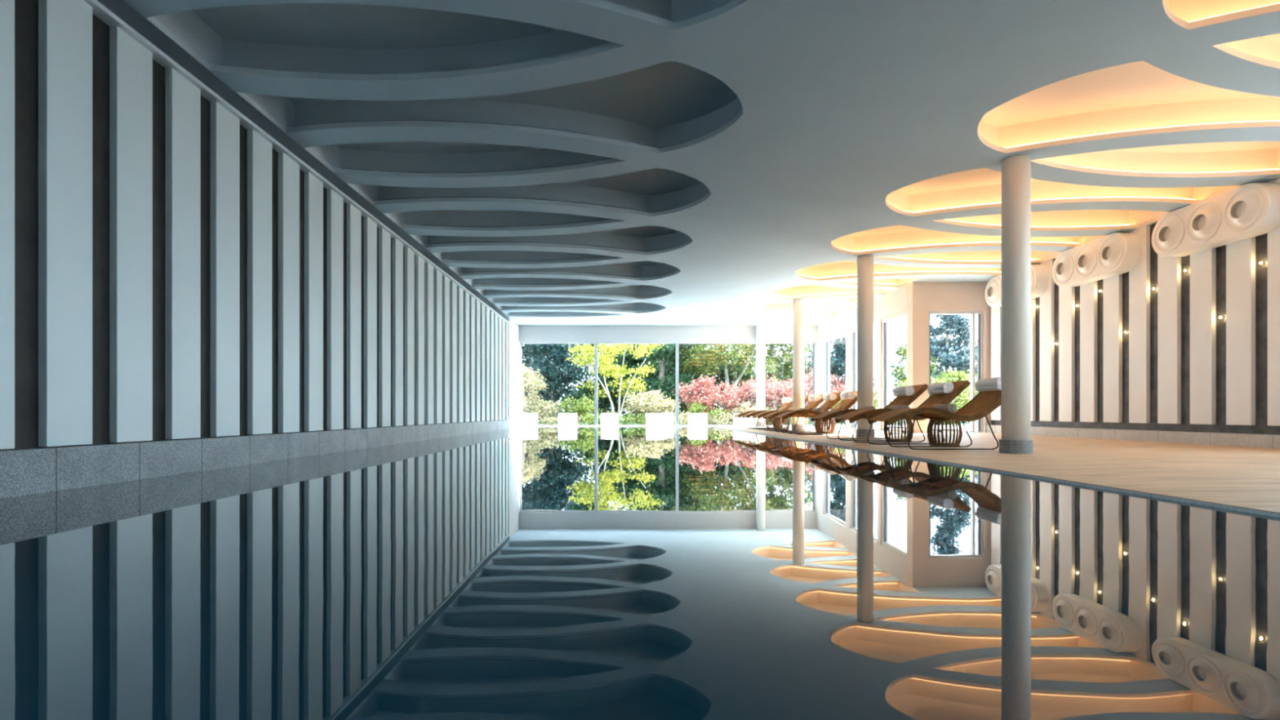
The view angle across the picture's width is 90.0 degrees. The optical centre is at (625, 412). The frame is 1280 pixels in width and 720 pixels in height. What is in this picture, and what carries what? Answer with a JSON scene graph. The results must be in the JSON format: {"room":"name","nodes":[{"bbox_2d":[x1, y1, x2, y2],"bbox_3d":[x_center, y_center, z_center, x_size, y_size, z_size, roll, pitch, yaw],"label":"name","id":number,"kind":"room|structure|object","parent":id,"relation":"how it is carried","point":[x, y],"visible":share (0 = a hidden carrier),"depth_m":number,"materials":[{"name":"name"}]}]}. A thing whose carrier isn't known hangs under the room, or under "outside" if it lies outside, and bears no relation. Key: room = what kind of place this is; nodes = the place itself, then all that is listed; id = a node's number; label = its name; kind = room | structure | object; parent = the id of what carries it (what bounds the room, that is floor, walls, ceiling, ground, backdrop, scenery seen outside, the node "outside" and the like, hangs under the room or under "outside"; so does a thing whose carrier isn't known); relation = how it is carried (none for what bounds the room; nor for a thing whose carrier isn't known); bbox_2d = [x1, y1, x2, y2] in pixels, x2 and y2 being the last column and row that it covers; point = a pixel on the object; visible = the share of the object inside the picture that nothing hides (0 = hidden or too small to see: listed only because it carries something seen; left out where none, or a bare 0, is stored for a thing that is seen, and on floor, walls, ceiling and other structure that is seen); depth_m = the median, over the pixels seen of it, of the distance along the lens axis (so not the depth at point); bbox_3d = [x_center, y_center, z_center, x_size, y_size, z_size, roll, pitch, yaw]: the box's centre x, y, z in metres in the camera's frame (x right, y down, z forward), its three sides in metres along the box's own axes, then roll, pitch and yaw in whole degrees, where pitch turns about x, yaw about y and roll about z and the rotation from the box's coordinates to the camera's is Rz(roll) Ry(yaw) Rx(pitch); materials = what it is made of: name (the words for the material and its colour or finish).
{"room":"indoor swimming pool","nodes":[
{"label":"indoor swimming pool","id":0,"kind":"room"},
{"bbox_2d":[0,0,519,450],"bbox_3d":[-3.515,-0.835,10.625,0.370,3.782,19.350,0,0,0],"label":"wall","id":1,"kind":"structure","parent":0,"point":[167,272],"depth_m":4.83,"materials":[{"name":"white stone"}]},
{"bbox_2d":[0,419,519,498],"bbox_3d":[-3.500,0.631,7.025,0.380,0.850,26.050,0,0,0],"label":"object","id":2,"kind":"structure","parent":1,"relation":"attached to","point":[23,472],"depth_m":4.72,"materials":[{"name":"grey stone"}]},
{"bbox_2d":[83,0,509,323],"bbox_3d":[-3.500,-2.639,6.160,0.380,0.173,24.320,0,0,0],"label":"trim","id":3,"kind":"structure","parent":1,"relation":"attached to","point":[118,13],"depth_m":5.59,"materials":[{"name":"white paint"}]},
{"bbox_2d":[0,426,1279,719],"bbox_3d":[-0.236,0.755,7.025,6.148,0.600,26.046,0,0,0],"label":"pool water","id":4,"kind":"object","parent":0,"point":[520,573],"visible":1,"depth_m":1.70,"materials":[{"name":"blue liquid"}]},
{"bbox_2d":[519,325,816,342],"bbox_3d":[1.300,-2.619,20.200,10.000,0.813,0.300,0,0,0],"label":"wall","id":5,"kind":"structure","parent":0,"point":[526,333],"depth_m":20.05,"materials":[{"name":"grey paint"}]},
{"bbox_2d":[520,342,595,426],"bbox_3d":[-2.112,-0.870,20.150,2.395,2.690,0.070,0,0,0],"label":"window","id":6,"kind":"structure","parent":5,"relation":"in","point":[521,343],"depth_m":20.11,"materials":[{"name":"grey metal"}]},
{"bbox_2d":[595,342,677,426],"bbox_3d":[0.362,-0.870,20.150,2.555,2.690,0.070,0,0,0],"label":"window","id":7,"kind":"structure","parent":5,"relation":"in","point":[597,343],"depth_m":20.11,"materials":[{"name":"grey metal"}]},
{"bbox_2d":[677,342,755,426],"bbox_3d":[2.915,-0.870,20.150,2.550,2.690,0.070,0,0,0],"label":"window","id":8,"kind":"structure","parent":5,"relation":"in","point":[678,343],"depth_m":20.11,"materials":[{"name":"grey metal"}]},
{"bbox_2d":[764,342,815,426],"bbox_3d":[5.100,-0.870,20.150,1.780,2.690,0.070,0,0,0],"label":"window","id":9,"kind":"structure","parent":5,"relation":"in","point":[813,343],"depth_m":20.11,"materials":[{"name":"grey metal"}]},
{"bbox_2d":[123,0,1279,325],"bbox_3d":[2.155,-2.899,6.950,11.510,0.346,26.300,0,0,0],"label":"ceiling","id":10,"kind":"structure","parent":0,"point":[573,162],"depth_m":6.31,"materials":[{"name":"white paint"}]},
{"bbox_2d":[537,415,977,425],"bbox_3d":[10.000,0.770,59.600,140.000,0.570,70.800,0,0,0],"label":"ground","id":11,"kind":"structure","parent":0,"point":[621,421],"depth_m":27.16,"materials":[{"name":"green plant"}]},
{"bbox_2d":[521,363,562,422],"bbox_3d":[-3.680,-0.719,24.930,2.520,2.413,1.726,0,0,6],"label":"shrub","id":12,"kind":"object","parent":11,"relation":"on","point":[547,407],"visible":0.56,"depth_m":24.67,"materials":[{"name":"grey plant"}]},
{"bbox_2d":[524,350,565,413],"bbox_3d":[-5.566,-2.738,33.533,6.168,6.923,4.634,0,0,-15],"label":"tree","id":13,"kind":"object","parent":11,"relation":"on","point":[541,355],"visible":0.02,"depth_m":33.44,"materials":[{"name":"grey plant"}]},
{"bbox_2d":[537,415,581,425],"bbox_3d":[-2.618,0.343,24.403,1.882,0.683,1.082,0,0,0],"label":"shrub","id":14,"kind":"object","parent":11,"relation":"on","point":[549,422],"visible":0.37,"depth_m":24.31,"materials":[{"name":"grey plant"}]},
{"bbox_2d":[521,343,608,422],"bbox_3d":[-3.588,-2.138,29.328,5.874,5.937,3.860,0,0,9],"label":"cedar tree","id":15,"kind":"object","parent":11,"relation":"on","point":[554,372],"visible":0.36,"depth_m":28.55,"materials":[{"name":"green plant"}]},
{"bbox_2d":[558,393,603,425],"bbox_3d":[-1.753,-0.101,25.390,2.040,1.298,1.545,0,0,0],"label":"shrub","id":16,"kind":"object","parent":11,"relation":"on","point":[582,406],"visible":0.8,"depth_m":25.17,"materials":[{"name":"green plant"}]},
{"bbox_2d":[578,409,624,425],"bbox_3d":[-0.902,0.272,24.408,1.758,0.741,1.058,0,0,0],"label":"shrub","id":17,"kind":"object","parent":11,"relation":"on","point":[589,418],"visible":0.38,"depth_m":24.33,"materials":[{"name":"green plant"}]},
{"bbox_2d":[560,343,666,420],"bbox_3d":[-0.882,-2.640,34.798,6.563,6.251,4.836,0,0,-14],"label":"tree","id":18,"kind":"object","parent":11,"relation":"on","point":[603,402],"visible":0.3,"depth_m":33.87,"materials":[{"name":"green plant"}]},
{"bbox_2d":[566,343,664,424],"bbox_3d":[-0.386,-1.439,26.181,3.829,3.862,2.684,0,0,20],"label":"maple tree","id":19,"kind":"object","parent":11,"relation":"on","point":[616,371],"visible":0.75,"depth_m":26.16,"materials":[{"name":"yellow plant"}]},
{"bbox_2d":[618,411,647,425],"bbox_3d":[0.360,0.260,24.419,2.110,0.650,1.032,0,0,0],"label":"shrub","id":20,"kind":"object","parent":11,"relation":"on","point":[638,419],"visible":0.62,"depth_m":24.35,"materials":[{"name":"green plant"}]},
{"bbox_2d":[618,389,682,414],"bbox_3d":[0.968,-0.128,25.055,2.456,1.589,1.843,0,0,-8],"label":"shrub","id":21,"kind":"object","parent":11,"relation":"on","point":[664,406],"visible":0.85,"depth_m":24.77,"materials":[{"name":"grey plant"}]},
{"bbox_2d":[617,343,705,421],"bbox_3d":[1.593,-2.409,36.219,5.945,6.672,5.057,0,0,34],"label":"tree","id":22,"kind":"object","parent":11,"relation":"on","point":[648,361],"visible":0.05,"depth_m":35.24,"materials":[{"name":"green plant"}]},
{"bbox_2d":[624,343,702,415],"bbox_3d":[1.792,-2.600,30.605,3.936,6.688,3.926,0,0,38],"label":"evergreen tree","id":23,"kind":"object","parent":11,"relation":"on","point":[664,351],"visible":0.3,"depth_m":30.05,"materials":[{"name":"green plant"}]},
{"bbox_2d":[539,384,791,421],"bbox_3d":[-1.515,-0.566,38.463,26.535,3.151,2.434,0,0,-1],"label":"hedge","id":24,"kind":"object","parent":11,"relation":"on","point":[559,398],"visible":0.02,"depth_m":38.28,"materials":[{"name":"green plant"}]},
{"bbox_2d":[671,410,689,425],"bbox_3d":[1.987,0.276,24.385,1.744,0.703,1.125,0,0,0],"label":"shrub","id":25,"kind":"object","parent":11,"relation":"on","point":[682,417],"visible":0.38,"depth_m":24.27,"materials":[{"name":"grey plant"}]},
{"bbox_2d":[646,343,755,415],"bbox_3d":[4.205,-2.667,35.776,6.546,6.305,4.759,0,0,8],"label":"tree","id":26,"kind":"object","parent":11,"relation":"on","point":[717,381],"visible":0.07,"depth_m":35.34,"materials":[{"name":"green plant"}]},
{"bbox_2d":[679,400,731,423],"bbox_3d":[3.069,0.018,24.916,2.190,0.999,1.450,0,0,14],"label":"shrub","id":27,"kind":"object","parent":11,"relation":"on","point":[698,409],"visible":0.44,"depth_m":24.73,"materials":[{"name":"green plant"}]},
{"bbox_2d":[706,411,733,425],"bbox_3d":[3.888,0.297,24.420,2.010,0.681,1.008,0,0,0],"label":"shrub","id":28,"kind":"object","parent":11,"relation":"on","point":[729,420],"visible":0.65,"depth_m":24.33,"materials":[{"name":"grey plant"}]},
{"bbox_2d":[674,343,777,422],"bbox_3d":[4.851,-2.173,30.078,5.035,5.342,4.301,0,0,-25],"label":"broadleaf tree","id":29,"kind":"object","parent":11,"relation":"on","point":[736,352],"visible":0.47,"depth_m":29.80,"materials":[{"name":"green plant"}]},
{"bbox_2d":[671,373,791,424],"bbox_3d":[4.340,-0.595,25.936,4.700,2.177,2.497,0,0,-11],"label":"maple","id":30,"kind":"object","parent":11,"relation":"on","point":[736,396],"visible":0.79,"depth_m":25.64,"materials":[{"name":"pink plant"}]},
{"bbox_2d":[728,399,775,425],"bbox_3d":[5.130,-0.003,24.796,2.152,1.042,1.377,0,0,-10],"label":"shrub","id":31,"kind":"object","parent":11,"relation":"on","point":[735,410],"visible":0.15,"depth_m":24.77,"materials":[{"name":"grey plant"}]},
{"bbox_2d":[717,343,813,420],"bbox_3d":[7.730,-2.471,34.853,6.306,6.214,4.761,0,0,0],"label":"tree","id":32,"kind":"object","parent":11,"relation":"on","point":[784,371],"visible":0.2,"depth_m":34.27,"materials":[{"name":"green plant"}]},
{"bbox_2d":[767,417,812,425],"bbox_3d":[6.261,0.270,24.425,1.884,0.678,0.984,0,0,0],"label":"shrub","id":33,"kind":"object","parent":11,"relation":"on","point":[791,420],"visible":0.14,"depth_m":24.41,"materials":[{"name":"grey plant"}]},
{"bbox_2d":[751,367,845,424],"bbox_3d":[7.543,-0.752,26.755,4.960,2.483,2.856,0,0,-9],"label":"maple","id":34,"kind":"object","parent":11,"relation":"on","point":[808,384],"visible":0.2,"depth_m":26.30,"materials":[{"name":"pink plant"}]},
{"bbox_2d":[804,336,877,423],"bbox_3d":[10.019,-2.287,30.448,4.505,6.466,4.434,0,0,-9],"label":"conifer","id":35,"kind":"object","parent":11,"relation":"on","point":[837,362],"visible":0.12,"depth_m":29.95,"materials":[{"name":"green plant"}]},
{"bbox_2d":[831,387,891,408],"bbox_3d":[9.137,-0.250,25.057,3.075,1.471,1.764,0,0,13],"label":"shrub","id":36,"kind":"object","parent":11,"relation":"on","point":[875,399],"visible":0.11,"depth_m":24.94,"materials":[{"name":"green plant"}]},
{"bbox_2d":[889,343,940,390],"bbox_3d":[12.923,-1.498,28.933,2.377,3.980,2.258,0,0,29],"label":"broadleaf tree","id":37,"kind":"object","parent":11,"relation":"on","point":[899,375],"visible":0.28,"depth_m":28.71,"materials":[{"name":"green plant"}]},
{"bbox_2d":[889,368,977,425],"bbox_3d":[12.538,-0.590,25.018,4.095,2.292,2.617,0,0,3],"label":"shrub","id":38,"kind":"object","parent":11,"relation":"on","point":[951,376],"visible":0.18,"depth_m":24.60,"materials":[{"name":"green plant"}]},
{"bbox_2d":[897,314,977,423],"bbox_3d":[15.455,-2.704,31.066,5.007,7.274,4.896,0,0,44],"label":"conifer","id":39,"kind":"object","parent":11,"relation":"on","point":[959,324],"visible":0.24,"depth_m":30.52,"materials":[{"name":"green plant"}]},
{"bbox_2d":[815,284,907,430],"bbox_3d":[6.110,-0.985,16.880,0.220,4.082,6.540,0,0,0],"label":"wall","id":40,"kind":"structure","parent":0,"point":[895,302],"depth_m":17.15,"materials":[{"name":"grey paint"}]},
{"bbox_2d":[825,333,845,427],"bbox_3d":[6.120,-0.885,18.435,0.090,2.615,2.030,0,0,0],"label":"window","id":41,"kind":"structure","parent":40,"relation":"in","point":[827,341],"depth_m":19.37,"materials":[{"name":"grey metal"}]},
{"bbox_2d":[852,321,877,430],"bbox_3d":[6.120,-0.885,16.185,0.090,2.615,1.930,0,0,0],"label":"window","id":42,"kind":"structure","parent":40,"relation":"in","point":[854,332],"depth_m":17.09,"materials":[{"name":"grey metal"}]},
{"bbox_2d":[880,310,907,431],"bbox_3d":[6.054,-0.885,14.335,0.151,2.615,1.430,0,0,0],"label":"door","id":43,"kind":"structure","parent":40,"relation":"in","point":[884,322],"depth_m":14.93,"materials":[{"name":"grey metal"}]},
{"bbox_2d":[907,281,991,432],"bbox_3d":[6.980,-0.985,13.475,1.960,4.082,0.250,0,0,0],"label":"wall","id":44,"kind":"structure","parent":0,"point":[923,297],"depth_m":13.35,"materials":[{"name":"white paint"}]},
{"bbox_2d":[928,311,983,432],"bbox_3d":[6.910,-0.851,13.450,1.180,2.537,0.100,0,0,0],"label":"window","id":45,"kind":"structure","parent":44,"relation":"in","point":[980,313],"depth_m":13.40,"materials":[{"name":"grey metal"}]},
{"bbox_2d":[720,426,1279,512],"bbox_3d":[5.250,0.735,7.025,4.780,0.641,26.050,0,0,0],"label":"floor","id":46,"kind":"structure","parent":0,"point":[1245,477],"depth_m":5.58,"materials":[{"name":"beige tile"}]},
{"bbox_2d":[755,324,765,426],"bbox_3d":[4.200,-1.149,19.828,0.316,3.159,0.316,0,0,0],"label":"column","id":47,"kind":"structure","parent":46,"relation":"on","point":[760,328],"depth_m":19.71,"materials":[{"name":"paint"}]},
{"bbox_2d":[733,396,792,428],"bbox_3d":[3.870,-0.005,17.580,1.664,0.879,0.600,0,0,0],"label":"sun lounger","id":48,"kind":"object","parent":46,"relation":"on","point":[785,406],"visible":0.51,"depth_m":17.29,"materials":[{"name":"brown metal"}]},
{"bbox_2d":[782,397,791,403],"bbox_3d":[4.431,-0.341,17.580,0.149,0.158,0.468,0,0,0],"label":"rolled towel","id":49,"kind":"object","parent":48,"relation":"on","point":[784,400],"visible":1,"depth_m":17.38,"materials":[{"name":"white fabric"}]},
{"bbox_2d":[765,417,779,428],"bbox_3d":[3.940,0.232,16.990,0.416,0.400,0.417,0,0,-2],"label":"table","id":50,"kind":"object","parent":46,"relation":"on","point":[766,419],"visible":0.36,"depth_m":16.87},
{"bbox_2d":[742,395,809,430],"bbox_3d":[3.870,-0.005,16.400,1.664,0.879,0.600,0,0,0],"label":"sun lounger","id":51,"kind":"object","parent":46,"relation":"on","point":[806,397],"visible":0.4,"depth_m":16.12,"materials":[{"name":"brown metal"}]},
{"bbox_2d":[772,417,790,430],"bbox_3d":[3.840,0.233,15.760,0.417,0.400,0.416,0,0,-12],"label":"table","id":52,"kind":"object","parent":46,"relation":"on","point":[774,420],"visible":0.61,"depth_m":15.63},
{"bbox_2d":[752,393,824,431],"bbox_3d":[3.870,-0.005,15.020,1.664,0.879,0.600,0,0,0],"label":"sun lounger","id":53,"kind":"object","parent":46,"relation":"on","point":[811,405],"visible":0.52,"depth_m":14.82,"materials":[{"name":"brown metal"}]},
{"bbox_2d":[808,394,820,401],"bbox_3d":[4.431,-0.341,15.020,0.149,0.158,0.468,0,0,0],"label":"rolled towel","id":54,"kind":"object","parent":53,"relation":"on","point":[815,397],"visible":1,"depth_m":14.82,"materials":[{"name":"white fabric"}]},
{"bbox_2d":[791,299,804,430],"bbox_3d":[4.200,-1.149,15.512,0.316,3.159,0.316,0,0,0],"label":"column","id":55,"kind":"structure","parent":46,"relation":"on","point":[797,304],"depth_m":15.39,"materials":[{"name":"paint"}]},
{"bbox_2d":[762,391,842,433],"bbox_3d":[3.870,-0.005,13.880,1.664,0.879,0.600,0,0,0],"label":"sun lounger","id":56,"kind":"object","parent":46,"relation":"on","point":[828,405],"visible":0.49,"depth_m":13.59,"materials":[{"name":"brown wood"}]},
{"bbox_2d":[822,392,836,400],"bbox_3d":[4.431,-0.341,13.880,0.149,0.158,0.468,0,0,0],"label":"rolled towel","id":57,"kind":"object","parent":56,"relation":"on","point":[827,397],"visible":1,"depth_m":13.70,"materials":[{"name":"white fabric"}]},
{"bbox_2d":[774,391,857,435],"bbox_3d":[3.870,-0.005,12.750,1.664,0.879,0.600,0,0,0],"label":"sun lounger","id":58,"kind":"object","parent":46,"relation":"on","point":[847,403],"visible":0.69,"depth_m":12.46,"materials":[{"name":"brown wood"}]},
{"bbox_2d":[813,407,824,413],"bbox_3d":[3.851,-0.048,12.750,0.108,0.111,0.428,0,0,0],"label":"rolled towel","id":59,"kind":"object","parent":58,"relation":"on","point":[820,410],"visible":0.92,"depth_m":12.58,"materials":[{"name":"beige fabric"}]},
{"bbox_2d":[840,391,855,399],"bbox_3d":[4.431,-0.341,12.750,0.149,0.158,0.468,0,0,0],"label":"rolled towel","id":60,"kind":"object","parent":58,"relation":"on","point":[851,394],"visible":1,"depth_m":12.56,"materials":[{"name":"white fabric"}]},
{"bbox_2d":[814,417,835,433],"bbox_3d":[4.160,0.231,13.330,0.416,0.400,0.417,0,0,-22],"label":"table","id":61,"kind":"object","parent":46,"relation":"on","point":[820,427],"visible":0.7,"depth_m":13.20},
{"bbox_2d":[855,254,875,437],"bbox_3d":[4.200,-1.149,11.196,0.316,3.159,0.316,0,0,0],"label":"column","id":62,"kind":"structure","parent":46,"relation":"on","point":[864,263],"depth_m":11.08,"materials":[{"name":"paint"}]},
{"bbox_2d":[810,383,928,440],"bbox_3d":[3.870,-0.005,10.200,1.664,0.879,0.600,0,0,0],"label":"sun lounger","id":63,"kind":"object","parent":46,"relation":"on","point":[919,389],"visible":0.57,"depth_m":9.96,"materials":[{"name":"brown wood"}]},
{"bbox_2d":[858,405,875,409],"bbox_3d":[3.851,-0.048,10.200,0.108,0.111,0.428,0,0,0],"label":"rolled towel","id":64,"kind":"object","parent":63,"relation":"on","point":[868,406],"visible":0.32,"depth_m":10.07,"materials":[{"name":"beige fabric"}]},
{"bbox_2d":[892,385,914,396],"bbox_3d":[4.431,-0.341,10.200,0.149,0.158,0.468,0,0,0],"label":"rolled towel","id":65,"kind":"object","parent":63,"relation":"on","point":[908,390],"visible":1,"depth_m":10.05,"materials":[{"name":"white fabric"}]},
{"bbox_2d":[883,418,913,441],"bbox_3d":[4.100,0.232,9.600,0.417,0.400,0.416,0,0,-26],"label":"table","id":66,"kind":"object","parent":46,"relation":"on","point":[908,429],"visible":0.66,"depth_m":9.44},
{"bbox_2d":[834,379,970,444],"bbox_3d":[3.870,-0.005,9.000,1.664,0.879,0.600,0,0,0],"label":"sun lounger","id":67,"kind":"object","parent":46,"relation":"on","point":[852,416],"visible":0.62,"depth_m":8.76,"materials":[{"name":"brown wood"}]},
{"bbox_2d":[888,404,909,409],"bbox_3d":[3.851,-0.048,9.000,0.108,0.111,0.428,0,0,0],"label":"rolled towel","id":68,"kind":"object","parent":67,"relation":"on","point":[893,407],"visible":0.36,"depth_m":8.91,"materials":[{"name":"beige fabric"}]},
{"bbox_2d":[927,382,953,394],"bbox_3d":[4.431,-0.341,9.000,0.149,0.158,0.468,0,0,0],"label":"rolled towel","id":69,"kind":"object","parent":67,"relation":"on","point":[944,387],"visible":1,"depth_m":8.87,"materials":[{"name":"white fabric"}]},
{"bbox_2d":[866,390,1001,449],"bbox_3d":[3.870,-0.005,7.740,1.664,0.879,0.600,0,0,0],"label":"sun lounger","id":70,"kind":"object","parent":46,"relation":"on","point":[984,403],"visible":0.89,"depth_m":7.54,"materials":[{"name":"brown wood"}]},
{"bbox_2d":[931,404,956,413],"bbox_3d":[3.851,-0.048,7.740,0.108,0.111,0.428,0,0,0],"label":"rolled towel","id":71,"kind":"object","parent":70,"relation":"on","point":[952,408],"visible":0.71,"depth_m":7.57,"materials":[{"name":"beige fabric"}]},
{"bbox_2d":[974,377,1001,391],"bbox_3d":[4.431,-0.341,7.740,0.149,0.158,0.468,0,0,0],"label":"rolled towel","id":72,"kind":"object","parent":70,"relation":"on","point":[988,384],"visible":0.77,"depth_m":7.69,"materials":[{"name":"white fabric"}]},
{"bbox_2d":[926,419,962,445],"bbox_3d":[4.180,0.231,8.380,0.416,0.400,0.417,0,0,34],"label":"table","id":73,"kind":"object","parent":46,"relation":"on","point":[931,432],"visible":0.77,"depth_m":8.24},
{"bbox_2d":[716,426,1279,517],"bbox_3d":[2.849,0.597,7.025,0.023,0.317,26.050,0,0,0],"label":"trim","id":74,"kind":"structure","parent":46,"relation":"attached to","point":[1119,490],"depth_m":3.89,"materials":[{"name":"stone"}]},
{"bbox_2d":[999,154,1033,453],"bbox_3d":[4.200,-1.149,6.880,0.316,3.159,0.316,0,0,0],"label":"column","id":75,"kind":"structure","parent":46,"relation":"on","point":[1015,169],"depth_m":6.76,"materials":[{"name":"paint"}]},
{"bbox_2d":[991,177,1279,435],"bbox_3d":[7.770,-1.010,10.320,0.380,4.132,6.560,0,0,0],"label":"wall","id":76,"kind":"structure","parent":0,"point":[1179,366],"depth_m":9.02,"materials":[{"name":"paint"}]},
{"bbox_2d":[985,264,1048,306],"bbox_3d":[7.434,-2.415,12.270,0.291,0.596,1.644,0,0,0],"label":"panel","id":77,"kind":"object","parent":76,"relation":"attached to","point":[1039,273],"visible":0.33,"depth_m":11.62,"materials":[{"name":"white plastic"}]},
{"bbox_2d":[1052,232,1142,286],"bbox_3d":[7.434,-2.415,10.210,0.291,0.596,1.644,0,0,0],"label":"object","id":78,"kind":"object","parent":76,"relation":"attached to","point":[1114,254],"visible":1,"depth_m":9.97,"materials":[{"name":"white plastic"}]},
{"bbox_2d":[986,425,1279,448],"bbox_3d":[7.700,0.608,10.200,0.320,0.696,6.320,0,0,0],"label":"baseboard","id":79,"kind":"structure","parent":76,"relation":"attached to","point":[1265,441],"depth_m":8.93,"materials":[{"name":"stone"}]},
{"bbox_2d":[1151,182,1279,256],"bbox_3d":[7.434,-2.415,8.130,0.291,0.596,1.644,0,0,0],"label":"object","id":80,"kind":"object","parent":76,"relation":"attached to","point":[1251,210],"visible":1,"depth_m":7.92,"materials":[{"name":"white plastic"}]},
{"label":"outside","id":81,"kind":"structure","parent":0,"visible":0},
{"bbox_2d":[536,425,977,426],"bbox_3d":[6.000,0.711,22.335,40.000,0.490,3.730,0,0,0],"label":"terrace","id":82,"kind":"object","parent":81,"point":[538,425],"depth_m":22.79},
{"bbox_2d":[521,413,537,426],"bbox_3d":[-3.250,0.240,21.470,0.560,0.450,0.540,0,0,0],"label":"seat","id":83,"kind":"object","parent":82,"relation":"on","point":[528,420],"visible":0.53,"depth_m":21.20,"materials":[{"name":"white"}]},
{"bbox_2d":[558,413,577,426],"bbox_3d":[-1.921,0.240,21.470,0.583,0.450,0.540,0,0,0],"label":"seat","id":84,"kind":"object","parent":82,"relation":"on","point":[565,420],"visible":0.96,"depth_m":21.20,"materials":[{"name":"white"}]},
{"bbox_2d":[600,413,618,426],"bbox_3d":[-0.517,0.240,21.470,0.583,0.450,0.540,0,0,0],"label":"seat","id":85,"kind":"object","parent":82,"relation":"on","point":[607,420],"visible":0.96,"depth_m":21.20,"materials":[{"name":"white"}]},
{"bbox_2d":[645,413,664,426],"bbox_3d":[0.998,0.240,21.270,0.604,0.450,0.540,0,0,0],"label":"seat","id":86,"kind":"object","parent":82,"relation":"on","point":[652,420],"visible":1,"depth_m":21.00,"materials":[{"name":"white"}]},
{"bbox_2d":[664,413,673,426],"bbox_3d":[1.414,0.240,22.670,0.560,0.450,0.540,0,0,0],"label":"seat","id":87,"kind":"object","parent":82,"relation":"on","point":[668,417],"visible":0.56,"depth_m":22.40,"materials":[{"name":"white"}]},
{"bbox_2d":[688,413,706,426],"bbox_3d":[2.425,0.240,21.470,0.583,0.450,0.540,0,0,0],"label":"seat","id":88,"kind":"object","parent":82,"relation":"on","point":[695,420],"visible":0.96,"depth_m":21.20,"materials":[{"name":"white"}]},
{"bbox_2d":[733,413,755,426],"bbox_3d":[3.951,0.240,21.270,0.630,0.450,0.540,0,0,0],"label":"seat","id":89,"kind":"object","parent":82,"relation":"on","point":[737,421],"visible":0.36,"depth_m":21.00,"materials":[{"name":"white"}]},
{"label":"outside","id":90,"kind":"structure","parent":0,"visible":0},
{"bbox_2d":[835,426,977,431],"bbox_3d":[16.110,0.712,17.050,19.780,0.488,6.840,0,0,0],"label":"terrace","id":91,"kind":"object","parent":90,"point":[962,428],"depth_m":19.27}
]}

